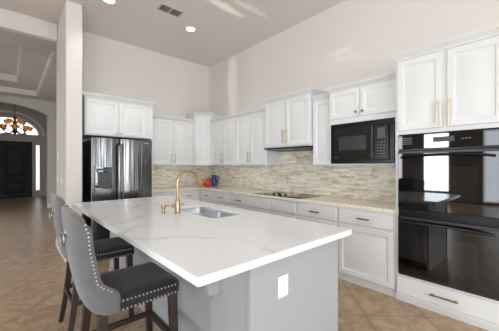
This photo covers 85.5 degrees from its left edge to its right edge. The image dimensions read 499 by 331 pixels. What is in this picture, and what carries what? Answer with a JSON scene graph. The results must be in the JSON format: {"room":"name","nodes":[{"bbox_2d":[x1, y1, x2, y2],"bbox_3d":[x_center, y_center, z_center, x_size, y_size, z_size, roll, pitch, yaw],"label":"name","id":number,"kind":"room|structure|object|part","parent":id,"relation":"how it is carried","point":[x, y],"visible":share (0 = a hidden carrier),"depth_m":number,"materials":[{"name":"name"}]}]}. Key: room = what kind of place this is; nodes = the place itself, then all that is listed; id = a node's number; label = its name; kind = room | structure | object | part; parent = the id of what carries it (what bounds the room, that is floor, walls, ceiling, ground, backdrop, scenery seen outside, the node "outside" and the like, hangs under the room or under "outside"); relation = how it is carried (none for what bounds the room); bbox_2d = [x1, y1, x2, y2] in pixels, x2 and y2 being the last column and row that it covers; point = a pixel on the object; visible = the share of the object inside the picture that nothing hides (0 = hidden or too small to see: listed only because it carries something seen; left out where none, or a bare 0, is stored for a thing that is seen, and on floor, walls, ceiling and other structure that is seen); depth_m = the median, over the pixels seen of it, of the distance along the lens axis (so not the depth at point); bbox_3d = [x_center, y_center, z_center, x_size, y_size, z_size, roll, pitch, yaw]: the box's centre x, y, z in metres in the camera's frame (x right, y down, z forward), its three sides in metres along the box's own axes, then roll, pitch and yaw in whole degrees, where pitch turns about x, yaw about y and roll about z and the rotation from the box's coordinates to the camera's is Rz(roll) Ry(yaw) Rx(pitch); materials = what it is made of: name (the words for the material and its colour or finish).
{"room":"kitchen","nodes":[
{"label":"kitchen","id":0,"kind":"room"},
{"bbox_2d":[0,103,46,196],"bbox_3d":[-10.485,-0.678,11.016,4.200,4.100,0.200,0,0,-42],"label":"wall","id":1,"kind":"structure","parent":0,"point":[41,118],"depth_m":11.83,"materials":[{"name":"paint"}]},
{"bbox_2d":[0,141,31,198],"bbox_3d":[-10.321,0.172,11.141,2.110,2.400,0.192,0,0,-42],"label":"door","id":2,"kind":"structure","parent":1,"relation":"in","point":[15,156],"depth_m":11.45,"materials":[{"name":"black wood"}]},
{"bbox_2d":[0,116,39,135],"bbox_3d":[-10.113,-1.678,11.321,2.120,0.740,0.040,0,0,-42],"label":"window","id":3,"kind":"structure","parent":1,"relation":"in","point":[37,130],"depth_m":11.63,"materials":[{"name":"white glass"}]},
{"bbox_2d":[0,110,43,135],"bbox_3d":[-10.043,-1.798,11.242,2.400,0.980,0.050,0,0,-42],"label":"trim","id":4,"kind":"structure","parent":1,"relation":"attached to","point":[36,122],"depth_m":11.64,"materials":[{"name":"white paint"}]},
{"bbox_2d":[35,144,39,190],"bbox_3d":[-9.383,0.097,11.951,0.170,2.050,0.070,0,0,-42],"label":"window","id":5,"kind":"structure","parent":1,"relation":"in","point":[35,144],"depth_m":11.94,"materials":[{"name":"white glass"}]},
{"bbox_2d":[0,29,56,101],"bbox_3d":[-5.916,-2.280,5.889,4.200,0.390,5.435,0,0,-42],"label":"ceiling","id":6,"kind":"structure","parent":0,"point":[33,62],"depth_m":6.05,"materials":[{"name":"paint"}]},
{"bbox_2d":[0,40,55,95],"bbox_3d":[-6.006,-2.240,5.651,2.750,0.309,4.270,0,0,-42],"label":"trim","id":7,"kind":"structure","parent":6,"relation":"attached to","point":[7,77],"depth_m":7.05,"materials":[{"name":"paint"}]},
{"bbox_2d":[0,95,56,121],"bbox_3d":[-7.658,-0.728,7.843,4.200,4.200,0.200,0,0,-42],"label":"wall","id":8,"kind":"structure","parent":0,"point":[49,108],"depth_m":8.52,"materials":[{"name":"paint"}]},
{"bbox_2d":[46,116,56,203],"bbox_3d":[-6.473,-0.113,8.919,0.400,2.970,0.170,0,0,-42],"label":"door frame","id":9,"kind":"structure","parent":8,"relation":"attached to","point":[51,123],"depth_m":8.83,"materials":[{"name":"paint"}]},
{"bbox_2d":[57,0,81,240],"bbox_3d":[-2.871,-0.495,4.283,0.205,3.735,1.015,0,0,-42],"label":"column","id":10,"kind":"structure","parent":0,"point":[69,26],"depth_m":3.93,"materials":[{"name":"paint"}]},
{"bbox_2d":[0,8,208,187],"bbox_3d":[-4.774,-0.495,3.179,10.100,3.735,0.131,0,0,-42],"label":"wall","id":11,"kind":"structure","parent":0,"point":[179,88],"depth_m":5.45,"materials":[{"name":"paint"}]},
{"bbox_2d":[153,115,194,165],"bbox_3d":[-1.694,-0.490,5.591,1.060,0.980,0.383,0,0,-42],"label":"upper cabinet","id":12,"kind":"object","parent":11,"relation":"attached to","point":[173,137],"visible":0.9,"depth_m":5.51,"materials":[{"name":"white paint"}]},
{"bbox_3d":[-1.772,-0.461,5.326,0.530,0.894,0.020,0,0,-42],"label":"door","id":13,"kind":"part","parent":12,"relation":"part of","materials":[{"name":"white paint"}]},
{"bbox_3d":[-1.695,-0.950,5.593,1.060,0.060,0.378,0,0,-42],"label":"crown moulding","id":14,"kind":"part","parent":12,"relation":"part of","materials":[{"name":"white paint"}]},
{"bbox_3d":[-1.386,-0.461,5.669,0.473,0.894,0.020,0,0,-42],"label":"door","id":15,"kind":"part","parent":12,"relation":"part of","materials":[{"name":"white paint"}]},
{"bbox_2d":[0,0,345,66],"bbox_3d":[-1.076,-2.423,-0.882,10.220,0.120,11.115,0,0,-42],"label":"ceiling","id":16,"kind":"structure","parent":0,"point":[225,29],"depth_m":4.40,"materials":[{"name":"paint"}]},
{"bbox_2d":[102,0,115,3],"bbox_3d":[-2.006,-2.357,3.855,0.190,0.010,0.190,0,0,-42],"label":"recessed light","id":17,"kind":"object","parent":16,"relation":"in","point":[105,1],"visible":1,"depth_m":3.88,"materials":[{"name":"white plastic"}]},
{"bbox_2d":[156,3,184,17],"bbox_3d":[-1.205,-2.359,4.116,0.370,0.008,0.210,0,0,-42],"label":"ceiling vent","id":18,"kind":"object","parent":16,"relation":"in","point":[162,7],"visible":1,"depth_m":4.11,"materials":[{"name":"metal"}]},
{"bbox_2d":[185,26,195,31],"bbox_3d":[-1.021,-2.357,4.674,0.190,0.010,0.190,0,0,-42],"label":"recessed light","id":19,"kind":"object","parent":16,"relation":"in","point":[188,28],"visible":1,"depth_m":4.67,"materials":[{"name":"white plastic"}]},
{"bbox_2d":[0,196,487,330],"bbox_3d":[-4.298,1.432,2.734,10.220,0.120,20.800,0,0,-42],"label":"floor","id":20,"kind":"structure","parent":0,"point":[32,268],"depth_m":2.79,"materials":[{"name":"beige tile"}]},
{"bbox_2d":[49,193,134,330],"bbox_3d":[-1.379,0.801,2.361,0.597,1.142,0.484,0,0,-42],"label":"bar stool","id":21,"kind":"object","parent":20,"relation":"on","point":[114,248],"visible":0.59,"depth_m":2.27,"materials":[{"name":"grey fabric"}]},
{"bbox_3d":[-1.591,0.393,2.172,0.028,0.092,0.069,0,0,-42],"label":"ring pull","id":22,"kind":"part","parent":21,"relation":"part of","materials":[{"name":"silver metal"}]},
{"bbox_3d":[-1.505,0.505,2.248,0.228,0.563,0.472,0,0,-42],"label":"backrest","id":23,"kind":"part","parent":21,"relation":"part of","materials":[{"name":"grey fabric"}]},
{"bbox_3d":[-1.623,1.078,2.388,0.107,0.588,0.069,0,0,-42],"label":"leg","id":24,"kind":"part","parent":21,"relation":"part of","materials":[{"name":"brown wood"}]},
{"bbox_3d":[-1.380,1.078,2.116,0.107,0.588,0.069,0,0,-42],"label":"leg","id":25,"kind":"part","parent":21,"relation":"part of","materials":[{"name":"brown wood"}]},
{"bbox_3d":[-1.312,0.740,2.420,0.410,0.095,0.452,0,0,-42],"label":"seat","id":26,"kind":"part","parent":21,"relation":"part of","materials":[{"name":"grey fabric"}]},
{"bbox_3d":[-1.320,1.078,2.679,0.061,0.588,0.048,0,0,-42],"label":"leg","id":27,"kind":"part","parent":21,"relation":"part of","materials":[{"name":"brown wood"}]},
{"bbox_3d":[-1.056,1.078,2.383,0.061,0.588,0.048,0,0,-42],"label":"leg","id":28,"kind":"part","parent":21,"relation":"part of","materials":[{"name":"brown wood"}]},
{"bbox_2d":[82,137,151,240],"bbox_3d":[-2.253,0.464,4.554,0.903,1.777,0.962,0,0,-42],"label":"refrigerator","id":29,"kind":"object","parent":20,"relation":"on","point":[112,169],"visible":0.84,"depth_m":4.17,"materials":[{"name":"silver metal"}]},
{"bbox_3d":[-2.188,0.450,4.098,0.392,1.725,0.066,0,0,-42],"label":"door","id":30,"kind":"part","parent":29,"relation":"part of","materials":[{"name":"silver metal"}]},
{"bbox_3d":[-2.018,0.242,4.167,0.022,1.179,0.072,0,0,-42],"label":"handle","id":31,"kind":"part","parent":29,"relation":"part of","materials":[{"name":"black metal"}]},
{"bbox_3d":[-1.972,0.242,4.208,0.022,1.179,0.072,0,0,-42],"label":"handle","id":32,"kind":"part","parent":29,"relation":"part of","materials":[{"name":"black metal"}]},
{"bbox_3d":[-1.847,0.450,4.401,0.501,1.725,0.066,0,0,-42],"label":"door","id":33,"kind":"part","parent":29,"relation":"part of","materials":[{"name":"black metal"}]},
{"bbox_2d":[82,91,156,196],"bbox_3d":[-2.352,0.127,4.733,1.165,2.490,0.788,0,0,-42],"label":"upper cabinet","id":34,"kind":"object","parent":20,"relation":"on","point":[103,116],"visible":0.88,"depth_m":4.42,"materials":[{"name":"white paint"}]},
{"bbox_3d":[-2.331,-0.765,4.285,0.450,0.555,0.020,0,0,-42],"label":"door","id":35,"kind":"part","parent":34,"relation":"part of","materials":[{"name":"white paint"}]},
{"bbox_3d":[-2.352,-1.088,4.733,1.165,0.060,0.788,0,0,-42],"label":"crown moulding","id":36,"kind":"part","parent":34,"relation":"part of","materials":[{"name":"white paint"}]},
{"bbox_3d":[-1.975,-0.765,4.603,0.465,0.555,0.020,0,0,-42],"label":"door","id":37,"kind":"part","parent":34,"relation":"part of","materials":[{"name":"white paint"}]},
{"bbox_3d":[-1.984,0.450,5.098,0.020,1.845,0.733,0,0,-42],"label":"panel","id":38,"kind":"part","parent":34,"relation":"part of","materials":[{"name":"white paint"}]},
{"bbox_2d":[60,206,179,330],"bbox_3d":[-0.796,0.801,1.655,0.597,1.142,0.484,0,0,-42],"label":"bar stool","id":39,"kind":"object","parent":20,"relation":"on","point":[105,294],"visible":1,"depth_m":1.49,"materials":[{"name":"grey fabric"}]},
{"bbox_3d":[-1.008,0.393,1.466,0.028,0.092,0.069,0,0,-42],"label":"ring pull","id":40,"kind":"part","parent":39,"relation":"part of","materials":[{"name":"silver metal"}]},
{"bbox_3d":[-1.040,1.078,1.682,0.107,0.588,0.069,0,0,-42],"label":"leg","id":41,"kind":"part","parent":39,"relation":"part of","materials":[{"name":"brown wood"}]},
{"bbox_3d":[-0.923,0.505,1.542,0.228,0.563,0.472,0,0,-42],"label":"backrest","id":42,"kind":"part","parent":39,"relation":"part of","materials":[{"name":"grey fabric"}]},
{"bbox_3d":[-0.762,0.476,1.366,0.130,0.375,0.008,0,0,-42],"label":"nailhead trim","id":43,"kind":"part","parent":39,"relation":"part of","materials":[{"name":"silver metal"}]},
{"bbox_3d":[-0.797,1.078,1.409,0.107,0.588,0.069,0,0,-42],"label":"leg","id":44,"kind":"part","parent":39,"relation":"part of","materials":[{"name":"brown wood"}]},
{"bbox_3d":[-0.730,0.740,1.714,0.410,0.095,0.452,0,0,-42],"label":"seat","id":45,"kind":"part","parent":39,"relation":"part of","materials":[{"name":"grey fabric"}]},
{"bbox_3d":[-0.567,0.775,1.554,0.313,0.012,0.006,0,0,-42],"label":"nailhead trim","id":46,"kind":"part","parent":39,"relation":"part of","materials":[{"name":"silver metal"}]},
{"bbox_3d":[-0.567,0.729,1.554,0.313,0.012,0.006,0,0,-42],"label":"nailhead trim","id":47,"kind":"part","parent":39,"relation":"part of","materials":[{"name":"silver metal"}]},
{"bbox_3d":[-0.737,1.078,1.972,0.061,0.588,0.048,0,0,-42],"label":"leg","id":48,"kind":"part","parent":39,"relation":"part of","materials":[{"name":"brown wood"}]},
{"bbox_3d":[-0.474,1.078,1.677,0.061,0.588,0.048,0,0,-42],"label":"leg","id":49,"kind":"part","parent":39,"relation":"part of","materials":[{"name":"brown wood"}]},
{"bbox_2d":[153,190,199,200],"bbox_3d":[-1.601,0.935,5.480,1.050,0.874,0.657,0,0,-42],"label":"base cabinet","id":50,"kind":"object","parent":20,"relation":"on","point":[189,194],"visible":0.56,"depth_m":5.38,"materials":[{"name":"white paint"}]},
{"bbox_3d":[-1.613,0.599,5.092,0.484,0.157,0.020,0,0,-42],"label":"drawer","id":51,"kind":"part","parent":50,"relation":"part of","materials":[{"name":"white paint"}]},
{"bbox_3d":[-1.234,0.599,5.429,0.490,0.157,0.020,0,0,-42],"label":"drawer","id":52,"kind":"part","parent":50,"relation":"part of","materials":[{"name":"white paint"}]},
{"bbox_2d":[153,185,395,213],"bbox_3d":[-0.123,0.478,4.282,1.663,0.040,4.409,0,0,-42],"label":"countertop","id":53,"kind":"structure","parent":50,"relation":"on","point":[361,204],"depth_m":3.67,"materials":[{"name":"beige stone"}]},
{"bbox_2d":[204,178,211,186],"bbox_3d":[-0.874,0.363,5.731,0.169,0.190,0.160,0,0,-40],"label":"ceramic jug","id":54,"kind":"object","parent":53,"relation":"on","point":[208,183],"visible":0.95,"depth_m":5.67,"materials":[{"name":"red ceramic"}]},
{"bbox_2d":[210,175,218,186],"bbox_3d":[-0.782,0.333,5.935,0.180,0.250,0.188,0,0,26],"label":"ceramic jug","id":55,"kind":"object","parent":53,"relation":"on","point":[213,179],"visible":0.94,"depth_m":5.88,"materials":[{"name":"blue ceramic"}]},
{"bbox_2d":[254,191,320,198],"bbox_3d":[0.573,0.440,4.220,0.530,0.036,0.910,0,0,-42],"label":"cooktop","id":56,"kind":"object","parent":53,"relation":"in","point":[273,193],"visible":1,"depth_m":4.15,"materials":[{"name":"black glass"}]},
{"bbox_2d":[200,190,214,203],"bbox_3d":[-0.639,0.935,5.605,0.657,0.874,0.546,0,0,-42],"label":"base cabinet","id":57,"kind":"object","parent":20,"relation":"on","point":[205,195],"visible":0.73,"depth_m":5.39,"materials":[{"name":"white paint"}]},
{"bbox_3d":[-0.849,0.599,5.418,0.020,0.157,0.514,0,0,-42],"label":"drawer","id":58,"kind":"part","parent":57,"relation":"part of","materials":[{"name":"white paint"}]},
{"bbox_2d":[215,191,229,205],"bbox_3d":[-0.302,0.935,5.227,0.657,0.874,0.463,0,0,-42],"label":"base cabinet","id":59,"kind":"object","parent":20,"relation":"on","point":[221,198],"visible":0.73,"depth_m":5.01,"materials":[{"name":"white paint"}]},
{"bbox_3d":[-0.512,0.986,5.040,0.020,0.572,0.431,0,0,-42],"label":"door","id":60,"kind":"part","parent":59,"relation":"part of","materials":[{"name":"white paint"}]},
{"bbox_2d":[109,208,337,330],"bbox_3d":[-0.579,0.925,2.684,0.981,0.894,2.682,0,0,-42],"label":"kitchen island","id":61,"kind":"object","parent":20,"relation":"on","point":[299,291],"visible":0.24,"depth_m":1.70,"materials":[{"name":"grey paint"}]},
{"bbox_3d":[-0.893,1.322,2.428,0.012,0.100,2.646,0,0,-42],"label":"baseboard","id":62,"kind":"part","parent":61,"relation":"part of","materials":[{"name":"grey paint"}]},
{"bbox_2d":[72,196,351,286],"bbox_3d":[-0.708,0.478,2.614,1.272,0.040,2.925,0,0,-42],"label":"island countertop","id":63,"kind":"structure","parent":61,"relation":"on","point":[202,250],"depth_m":1.79,"materials":[{"name":"white stone"}]},
{"bbox_2d":[161,205,170,212],"bbox_3d":[-0.815,0.419,2.622,0.089,0.078,0.047,0,0,-42],"label":"soap dispenser","id":64,"kind":"object","parent":63,"relation":"on","point":[163,207],"visible":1,"depth_m":2.59,"materials":[{"name":"gold metal"}]},
{"bbox_2d":[172,169,200,213],"bbox_3d":[-0.615,0.249,2.673,0.315,0.419,0.059,0,0,-42],"label":"faucet","id":65,"kind":"object","parent":63,"relation":"on","point":[177,204],"visible":1,"depth_m":2.60,"materials":[{"name":"gold metal"}]},
{"bbox_3d":[-0.610,0.184,2.677,0.246,0.289,0.025,0,0,-42],"label":"spout","id":66,"kind":"part","parent":65,"relation":"part of","materials":[{"name":"gold metal"}]},
{"bbox_2d":[180,207,235,217],"bbox_3d":[-0.436,0.564,2.722,0.352,0.176,0.767,0,0,-42],"label":"sink","id":67,"kind":"object","parent":63,"relation":"in","point":[206,212],"visible":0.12,"depth_m":2.79,"materials":[{"name":"silver metal"}]},
{"bbox_3d":[-0.563,0.566,2.865,0.352,0.172,0.385,0,0,-42],"label":"bowl","id":68,"kind":"part","parent":67,"relation":"part of","materials":[{"name":"silver metal"}]},
{"bbox_3d":[-0.304,0.566,2.574,0.352,0.172,0.370,0,0,-42],"label":"bowl","id":69,"kind":"part","parent":67,"relation":"part of","materials":[{"name":"silver metal"}]},
{"bbox_3d":[0.008,0.925,1.434,0.034,0.894,0.034,0,0,-42],"label":"corner trim","id":70,"kind":"part","parent":61,"relation":"part of","materials":[{"name":"grey paint"}]},
{"bbox_2d":[278,274,287,298],"bbox_3d":[0.200,0.712,1.594,0.085,0.124,0.006,0,0,-42],"label":"outlet plate","id":71,"kind":"object","parent":61,"relation":"attached to","point":[282,278],"depth_m":1.59,"materials":[{"name":"white plastic"}]},
{"bbox_2d":[282,279,285,293],"bbox_3d":[0.203,0.712,1.591,0.034,0.088,0.002,0,0,-42],"label":"socket","id":72,"kind":"object","parent":61,"relation":"attached to","point":[283,280],"depth_m":1.59,"materials":[{"name":"white plastic"}]},
{"bbox_2d":[230,193,250,209],"bbox_3d":[0.039,0.935,4.844,0.657,0.874,0.558,0,0,-42],"label":"drawer","id":73,"kind":"object","parent":20,"relation":"on","point":[236,200],"visible":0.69,"depth_m":4.62,"materials":[{"name":"white paint"}]},
{"bbox_3d":[-0.171,0.599,4.657,0.020,0.157,0.526,0,0,-42],"label":"drawer","id":74,"kind":"part","parent":73,"relation":"part of","materials":[{"name":"white paint"}]},
{"bbox_2d":[251,196,296,218],"bbox_3d":[0.556,0.935,4.291,0.620,0.874,0.952,0,0,-42],"label":"base cabinet","id":75,"kind":"object","parent":20,"relation":"on","point":[285,208],"visible":0.3,"depth_m":4.03,"materials":[{"name":"white paint"}]},
{"bbox_3d":[0.176,0.986,4.267,0.020,0.572,0.450,0,0,-42],"label":"door","id":76,"kind":"part","parent":75,"relation":"part of","materials":[{"name":"white paint"}]},
{"bbox_3d":[0.489,0.986,3.916,0.020,0.572,0.450,0,0,-42],"label":"door","id":77,"kind":"part","parent":75,"relation":"part of","materials":[{"name":"white paint"}]},
{"bbox_2d":[297,202,338,277],"bbox_3d":[1.068,0.935,3.689,0.657,0.874,0.622,0,0,-42],"label":"base cabinet","id":78,"kind":"object","parent":20,"relation":"on","point":[324,214],"visible":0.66,"depth_m":3.46,"materials":[{"name":"white paint"}]},
{"bbox_3d":[0.758,0.986,3.614,0.020,0.572,0.291,0,0,-42],"label":"door","id":79,"kind":"part","parent":78,"relation":"part of","materials":[{"name":"white paint"}]},
{"bbox_3d":[0.858,0.599,3.502,0.020,0.157,0.590,0,0,-42],"label":"drawer","id":80,"kind":"part","parent":78,"relation":"part of","materials":[{"name":"white paint"}]},
{"bbox_3d":[0.957,0.986,3.390,0.020,0.572,0.291,0,0,-42],"label":"door","id":81,"kind":"part","parent":78,"relation":"part of","materials":[{"name":"white paint"}]},
{"bbox_2d":[338,207,395,297],"bbox_3d":[1.494,0.935,3.211,0.657,0.874,0.653,0,0,-42],"label":"base cabinet","id":82,"kind":"object","parent":20,"relation":"on","point":[367,256],"visible":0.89,"depth_m":2.98,"materials":[{"name":"white paint"}]},
{"bbox_3d":[1.284,0.599,3.024,0.020,0.157,0.621,0,0,-42],"label":"drawer","id":83,"kind":"part","parent":82,"relation":"part of","materials":[{"name":"white paint"}]},
{"bbox_3d":[1.284,0.986,3.024,0.020,0.572,0.621,0,0,-42],"label":"door","id":84,"kind":"part","parent":82,"relation":"part of","materials":[{"name":"white paint"}]},
{"bbox_2d":[388,25,498,330],"bbox_3d":[1.996,0.127,2.649,0.686,2.490,0.950,0,0,-42],"label":"tall cabinet","id":85,"kind":"object","parent":20,"relation":"on","point":[452,84],"visible":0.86,"depth_m":2.42,"materials":[{"name":"white paint"}]},
{"bbox_3d":[1.636,-0.697,2.606,0.020,0.693,0.381,0,0,-42],"label":"door","id":86,"kind":"part","parent":85,"relation":"part of","materials":[{"name":"white paint"}]},
{"bbox_3d":[1.717,-0.484,2.473,0.036,0.225,0.012,0,0,-42],"label":"handle","id":87,"kind":"part","parent":85,"relation":"part of","materials":[{"name":"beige metal"}]},
{"bbox_3d":[1.750,1.199,2.436,0.036,0.012,0.215,0,0,-42],"label":"handle","id":88,"kind":"part","parent":85,"relation":"part of","materials":[{"name":"gold metal"}]},
{"bbox_3d":[1.996,-1.088,2.649,0.685,0.060,0.950,0,0,-42],"label":"crown moulding","id":89,"kind":"part","parent":85,"relation":"part of","materials":[{"name":"white paint"}]},
{"bbox_3d":[1.774,1.200,2.451,0.020,0.173,0.810,0,0,-42],"label":"drawer","id":90,"kind":"part","parent":85,"relation":"part of","materials":[{"name":"white paint"}]},
{"bbox_2d":[398,127,498,300],"bbox_3d":[1.947,0.392,2.614,0.641,1.400,0.760,0,0,-42],"label":"double oven","id":91,"kind":"object","parent":85,"relation":"in","point":[448,181],"visible":1,"depth_m":2.40,"materials":[{"name":"black glass"}]},
{"bbox_2d":[403,137,470,144],"bbox_3d":[1.707,-0.239,2.498,0.001,0.062,0.536,0,0,-42],"label":"control panel","id":92,"kind":"object","parent":91,"relation":"attached to","point":[406,140],"depth_m":2.48,"materials":[{"name":"black glass"}]},
{"bbox_3d":[1.733,0.558,2.424,0.068,0.046,0.710,0,0,-42],"label":"handle","id":93,"kind":"part","parent":91,"relation":"part of","materials":[{"name":"black metal"}]},
{"bbox_3d":[1.733,-0.090,2.424,0.068,0.046,0.710,0,0,-42],"label":"handle","id":94,"kind":"part","parent":91,"relation":"part of","materials":[{"name":"black metal"}]},
{"bbox_3d":[1.762,0.790,2.450,0.034,0.572,0.760,0,0,-42],"label":"door","id":95,"kind":"part","parent":91,"relation":"part of","materials":[{"name":"black glass"}]},
{"bbox_3d":[1.762,0.141,2.450,0.034,0.570,0.760,0,0,-42],"label":"door","id":96,"kind":"part","parent":91,"relation":"part of","materials":[{"name":"black glass"}]},
{"bbox_3d":[1.766,-0.235,2.453,0.026,0.146,0.760,0,0,-42],"label":"control panel","id":97,"kind":"part","parent":91,"relation":"part of","materials":[{"name":"black glass"}]},
{"bbox_3d":[1.777,-0.484,2.406,0.036,0.225,0.012,0,0,-42],"label":"handle","id":98,"kind":"part","parent":85,"relation":"part of","materials":[{"name":"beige metal"}]},
{"bbox_3d":[1.912,-0.697,2.296,0.020,0.693,0.381,0,0,-42],"label":"door","id":99,"kind":"part","parent":85,"relation":"part of","materials":[{"name":"white paint"}]},
{"bbox_2d":[209,0,498,201],"bbox_3d":[2.690,-0.495,2.474,0.131,3.735,11.115,0,0,-42],"label":"wall","id":100,"kind":"structure","parent":0,"point":[349,41],"depth_m":4.02,"materials":[{"name":"paint"}]},
{"bbox_2d":[186,113,224,165],"bbox_3d":[-0.989,-0.564,6.028,0.653,1.128,0.668,0,0,-42],"label":"upper cabinet","id":101,"kind":"object","parent":100,"relation":"attached to","point":[202,123],"visible":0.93,"depth_m":5.80,"materials":[{"name":"white paint"}]},
{"bbox_3d":[-1.004,-0.535,5.806,0.322,1.042,0.020,0,0,3],"label":"door","id":102,"kind":"part","parent":101,"relation":"part of","materials":[{"name":"white paint"}]},
{"bbox_3d":[-0.989,-1.098,6.028,0.653,0.060,0.668,0,0,-42],"label":"crown moulding","id":103,"kind":"part","parent":101,"relation":"part of","materials":[{"name":"white paint"}]},
{"bbox_2d":[210,114,235,165],"bbox_3d":[-0.421,-0.490,5.582,0.398,0.980,0.825,0,0,-42],"label":"upper cabinet","id":104,"kind":"object","parent":100,"relation":"attached to","point":[223,128],"visible":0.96,"depth_m":5.43,"materials":[{"name":"white paint"}]},
{"bbox_3d":[-0.670,-0.461,5.630,0.020,0.894,0.392,0,0,-42],"label":"door","id":105,"kind":"part","parent":104,"relation":"part of","materials":[{"name":"white paint"}]},
{"bbox_3d":[-0.419,-0.950,5.583,0.393,0.060,0.825,0,0,-42],"label":"crown moulding","id":106,"kind":"part","parent":104,"relation":"part of","materials":[{"name":"white paint"}]},
{"bbox_3d":[-0.401,-0.461,5.328,0.020,0.894,0.392,0,0,-42],"label":"door","id":107,"kind":"part","parent":104,"relation":"part of","materials":[{"name":"white paint"}]},
{"bbox_2d":[234,107,280,165],"bbox_3d":[0.128,-0.490,4.966,0.398,0.980,0.825,0,0,-42],"label":"upper cabinet","id":108,"kind":"object","parent":100,"relation":"attached to","point":[250,125],"visible":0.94,"depth_m":4.79,"materials":[{"name":"white paint"}]},
{"bbox_3d":[-0.121,-0.461,5.014,0.020,0.894,0.392,0,0,-42],"label":"door","id":109,"kind":"part","parent":108,"relation":"part of","materials":[{"name":"white paint"}]},
{"bbox_3d":[0.130,-0.950,4.968,0.393,0.060,0.825,0,0,-42],"label":"crown moulding","id":110,"kind":"part","parent":108,"relation":"part of","materials":[{"name":"white paint"}]},
{"bbox_3d":[0.148,-0.461,4.712,0.020,0.894,0.392,0,0,-42],"label":"door","id":111,"kind":"part","parent":108,"relation":"part of","materials":[{"name":"white paint"}]},
{"bbox_2d":[261,88,326,147],"bbox_3d":[0.693,-0.685,4.290,0.453,0.805,1.005,0,0,-42],"label":"upper cabinet","id":112,"kind":"object","parent":100,"relation":"attached to","point":[288,117],"visible":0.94,"depth_m":4.09,"materials":[{"name":"white paint"}]},
{"bbox_3d":[0.409,-0.656,4.336,0.020,0.719,0.432,0,0,-42],"label":"door","id":113,"kind":"part","parent":112,"relation":"part of","materials":[{"name":"white paint"}]},
{"bbox_2d":[264,146,312,151],"bbox_3d":[0.688,-0.258,4.286,0.420,0.048,0.885,0,0,-42],"label":"range hood","id":114,"kind":"object","parent":112,"relation":"attached to","point":[295,148],"visible":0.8,"depth_m":4.22,"materials":[{"name":"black metal"}]},
{"bbox_3d":[0.695,-1.058,4.292,0.448,0.060,1.005,0,0,-42],"label":"crown moulding","id":115,"kind":"part","parent":112,"relation":"part of","materials":[{"name":"white paint"}]},
{"bbox_3d":[0.705,-0.656,4.004,0.020,0.719,0.432,0,0,-42],"label":"door","id":116,"kind":"part","parent":112,"relation":"part of","materials":[{"name":"white paint"}]},
{"bbox_2d":[311,93,346,165],"bbox_3d":[1.130,-0.490,3.845,0.393,0.980,0.332,0,0,-42],"label":"upper cabinet","id":117,"kind":"object","parent":100,"relation":"attached to","point":[321,103],"visible":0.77,"depth_m":3.74,"materials":[{"name":"white paint"}]},
{"bbox_3d":[1.130,-0.950,3.845,0.393,0.060,0.332,0,0,-42],"label":"crown moulding","id":118,"kind":"part","parent":117,"relation":"part of","materials":[{"name":"white paint"}]},
{"bbox_3d":[1.013,-0.461,3.741,0.020,0.894,0.304,0,0,-42],"label":"door","id":119,"kind":"part","parent":117,"relation":"part of","materials":[{"name":"white paint"}]},
{"bbox_2d":[324,72,395,164],"bbox_3d":[1.477,-0.505,3.376,0.499,1.005,0.925,0,0,-42],"label":"upper cabinet","id":120,"kind":"object","parent":100,"relation":"attached to","point":[373,98],"visible":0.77,"depth_m":3.19,"materials":[{"name":"white paint"}]},
{"bbox_3d":[1.187,-0.765,3.388,0.020,0.345,0.391,0,0,-42],"label":"door","id":121,"kind":"part","parent":120,"relation":"part of","materials":[{"name":"white paint"}]},
{"bbox_3d":[1.478,-0.981,3.376,0.498,0.055,0.925,0,0,-42],"label":"crown moulding","id":122,"kind":"part","parent":120,"relation":"part of","materials":[{"name":"white paint"}]},
{"bbox_2d":[331,118,394,163],"bbox_3d":[1.468,-0.274,3.364,0.429,0.500,0.776,0,0,-42],"label":"microwave","id":123,"kind":"object","parent":120,"relation":"in","point":[372,141],"visible":0.99,"depth_m":3.18,"materials":[{"name":"black metal"}]},
{"bbox_3d":[1.261,-0.267,3.296,0.028,0.391,0.508,0,0,-42],"label":"door","id":124,"kind":"part","parent":123,"relation":"part of","materials":[{"name":"black glass"}]},
{"bbox_3d":[1.488,-0.267,3.042,0.027,0.391,0.166,0,0,-42],"label":"control panel","id":125,"kind":"part","parent":123,"relation":"part of","materials":[{"name":"black ceramic"}]},
{"bbox_3d":[1.473,-0.765,3.067,0.020,0.345,0.430,0,0,-42],"label":"door","id":126,"kind":"part","parent":120,"relation":"part of","materials":[{"name":"white paint"}]},
{"bbox_3d":[-9.138,-2.678,9.504,4.200,0.100,4.250,0,0,-42],"label":"ceiling","id":127,"kind":"structure","parent":0,"visible":0},
{"bbox_2d":[0,105,33,134],"bbox_3d":[-8.658,-1.877,9.965,1.015,1.498,1.012,0,0,-19],"label":"chandelier","id":128,"kind":"object","parent":127,"relation":"hanging from","point":[6,121],"visible":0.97,"depth_m":9.91,"materials":[{"name":"gold metal"}]},
{"bbox_3d":[-8.658,-1.493,9.965,0.180,0.730,0.180,0,0,-42],"label":"stem","id":129,"kind":"part","parent":128,"relation":"part of","materials":[{"name":"gold metal"}]}
]}

